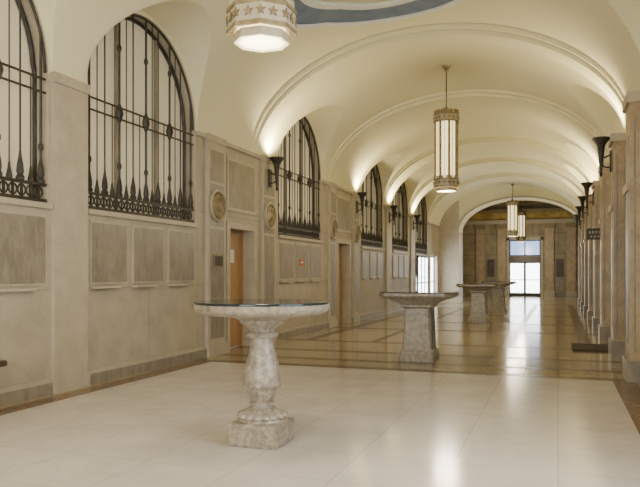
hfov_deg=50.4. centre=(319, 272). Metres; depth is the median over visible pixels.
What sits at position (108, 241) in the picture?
wall panel
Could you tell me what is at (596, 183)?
trim
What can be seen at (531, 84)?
ceiling
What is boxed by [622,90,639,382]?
pilaster
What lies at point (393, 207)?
wall sconce
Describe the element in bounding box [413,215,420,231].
wall sconce
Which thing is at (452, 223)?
wall
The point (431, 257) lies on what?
door
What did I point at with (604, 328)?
trim
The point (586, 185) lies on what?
wall sconce
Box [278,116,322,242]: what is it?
window
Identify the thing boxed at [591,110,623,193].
wall
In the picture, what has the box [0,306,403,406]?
baseboard
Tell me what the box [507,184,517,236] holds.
pendant lantern
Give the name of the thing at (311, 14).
ceiling medallion
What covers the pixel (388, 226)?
trim
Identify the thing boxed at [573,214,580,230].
wall sconce
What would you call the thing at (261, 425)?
round pedestal table
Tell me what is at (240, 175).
door frame
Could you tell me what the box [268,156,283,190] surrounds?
wall sconce
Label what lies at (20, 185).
window
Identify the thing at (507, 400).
floor
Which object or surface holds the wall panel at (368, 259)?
attached to the wall at (127, 323)
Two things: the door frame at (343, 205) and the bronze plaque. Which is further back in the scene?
the door frame at (343, 205)
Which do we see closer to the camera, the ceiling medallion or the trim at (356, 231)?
the ceiling medallion
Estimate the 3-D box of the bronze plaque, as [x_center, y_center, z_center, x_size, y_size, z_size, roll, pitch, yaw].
[-1.797,-0.215,12.019,0.027,0.230,0.340,0,0,19]
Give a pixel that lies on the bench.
(3, 363)
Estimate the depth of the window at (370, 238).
22.80 m
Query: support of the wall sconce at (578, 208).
attached to the wall at (617, 126)
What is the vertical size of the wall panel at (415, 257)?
0.895 m
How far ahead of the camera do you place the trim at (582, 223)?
27.53 m
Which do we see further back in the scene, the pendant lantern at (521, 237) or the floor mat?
the pendant lantern at (521, 237)
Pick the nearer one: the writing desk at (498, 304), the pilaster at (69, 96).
the pilaster at (69, 96)
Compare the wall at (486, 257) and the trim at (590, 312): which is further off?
the wall at (486, 257)
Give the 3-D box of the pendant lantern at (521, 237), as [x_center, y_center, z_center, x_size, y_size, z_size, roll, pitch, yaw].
[11.498,-3.040,38.885,0.558,2.520,0.558,0,0,19]
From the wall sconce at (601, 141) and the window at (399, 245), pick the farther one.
the window at (399, 245)
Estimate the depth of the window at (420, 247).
30.34 m
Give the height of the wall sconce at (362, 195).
0.690 m
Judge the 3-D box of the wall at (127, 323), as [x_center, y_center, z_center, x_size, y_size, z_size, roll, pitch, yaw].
[-0.604,-1.212,16.158,0.320,5.325,42.101,0,0,19]
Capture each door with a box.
[230,230,242,347]
[339,244,341,322]
[417,256,427,290]
[430,256,433,290]
[509,240,540,296]
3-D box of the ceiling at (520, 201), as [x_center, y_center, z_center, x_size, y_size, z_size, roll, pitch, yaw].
[11.399,-4.525,38.602,12.240,0.450,8.200,0,0,19]
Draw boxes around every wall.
[0,0,438,387]
[439,185,580,301]
[463,202,578,296]
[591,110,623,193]
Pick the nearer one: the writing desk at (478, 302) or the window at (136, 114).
the window at (136, 114)
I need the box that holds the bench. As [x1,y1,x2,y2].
[0,360,6,366]
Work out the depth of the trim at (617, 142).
11.71 m
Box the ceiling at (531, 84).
[38,0,639,225]
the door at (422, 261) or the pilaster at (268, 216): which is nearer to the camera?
the pilaster at (268, 216)
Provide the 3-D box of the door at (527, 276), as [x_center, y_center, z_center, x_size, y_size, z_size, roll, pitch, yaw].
[12.735,-0.300,42.266,1.860,3.500,0.060,0,0,19]
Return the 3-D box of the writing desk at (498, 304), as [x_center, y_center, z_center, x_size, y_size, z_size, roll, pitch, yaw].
[6.678,0.882,25.422,1.220,1.136,0.980,0,0,19]
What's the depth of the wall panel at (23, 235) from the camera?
7.70 m
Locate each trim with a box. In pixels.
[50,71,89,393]
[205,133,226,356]
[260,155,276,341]
[328,182,337,327]
[352,191,360,321]
[385,205,391,313]
[410,214,414,290]
[578,221,580,304]
[580,213,583,308]
[583,205,587,313]
[587,195,593,319]
[592,180,599,328]
[598,162,610,339]
[608,132,625,357]
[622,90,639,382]
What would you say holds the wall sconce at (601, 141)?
attached to the wall at (617, 126)
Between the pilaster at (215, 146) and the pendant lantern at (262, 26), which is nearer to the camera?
the pendant lantern at (262, 26)
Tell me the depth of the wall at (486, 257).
41.96 m
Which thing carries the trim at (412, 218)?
attached to the wall at (127, 323)
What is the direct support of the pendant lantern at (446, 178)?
hanging from the ceiling at (531, 84)
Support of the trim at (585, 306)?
attached to the wall at (617, 126)
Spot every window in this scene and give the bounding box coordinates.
[0,0,52,208]
[87,14,198,227]
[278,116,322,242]
[361,164,384,250]
[392,182,409,253]
[415,195,428,256]
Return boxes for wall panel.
[0,210,46,291]
[89,220,194,288]
[279,241,320,281]
[361,251,382,279]
[392,254,408,278]
[415,257,426,277]
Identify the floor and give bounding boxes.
[0,296,639,486]
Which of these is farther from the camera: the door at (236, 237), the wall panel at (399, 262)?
the wall panel at (399, 262)
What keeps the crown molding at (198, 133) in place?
attached to the wall at (127, 323)
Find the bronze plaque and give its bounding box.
[213,254,222,266]
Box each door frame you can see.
[226,156,256,351]
[336,195,350,325]
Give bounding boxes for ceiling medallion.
[294,0,462,29]
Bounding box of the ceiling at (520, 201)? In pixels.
[497,200,541,204]
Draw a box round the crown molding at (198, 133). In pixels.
[196,131,439,227]
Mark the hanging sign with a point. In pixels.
(591, 233)
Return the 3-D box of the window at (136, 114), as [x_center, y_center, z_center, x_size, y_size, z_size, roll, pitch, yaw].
[-2.644,-2.270,10.133,0.310,3.020,2.840,0,0,19]
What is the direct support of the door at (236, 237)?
in the wall at (127, 323)
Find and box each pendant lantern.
[226,0,296,52]
[433,64,459,192]
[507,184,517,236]
[516,210,525,241]
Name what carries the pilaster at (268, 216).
attached to the wall at (127, 323)
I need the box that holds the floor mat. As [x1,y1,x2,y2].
[571,343,607,351]
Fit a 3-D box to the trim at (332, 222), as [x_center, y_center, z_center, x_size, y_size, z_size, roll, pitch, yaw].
[0.362,-0.480,18.230,0.133,3.860,0.590,0,0,19]
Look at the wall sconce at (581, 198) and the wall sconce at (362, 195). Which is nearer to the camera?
the wall sconce at (362, 195)
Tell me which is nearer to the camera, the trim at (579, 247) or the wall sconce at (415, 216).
the wall sconce at (415, 216)
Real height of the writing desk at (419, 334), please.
1.136 m
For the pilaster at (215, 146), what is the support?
attached to the wall at (127, 323)
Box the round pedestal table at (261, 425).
[194,299,329,449]
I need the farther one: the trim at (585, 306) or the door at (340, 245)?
the trim at (585, 306)
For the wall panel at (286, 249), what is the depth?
15.88 m
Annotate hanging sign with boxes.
[586,228,599,239]
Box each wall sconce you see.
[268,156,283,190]
[356,192,366,215]
[389,205,397,224]
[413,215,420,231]
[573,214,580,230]
[575,206,583,225]
[577,196,587,217]
[581,182,593,208]
[592,136,611,176]
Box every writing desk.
[379,291,458,361]
[456,283,500,322]
[481,281,515,311]

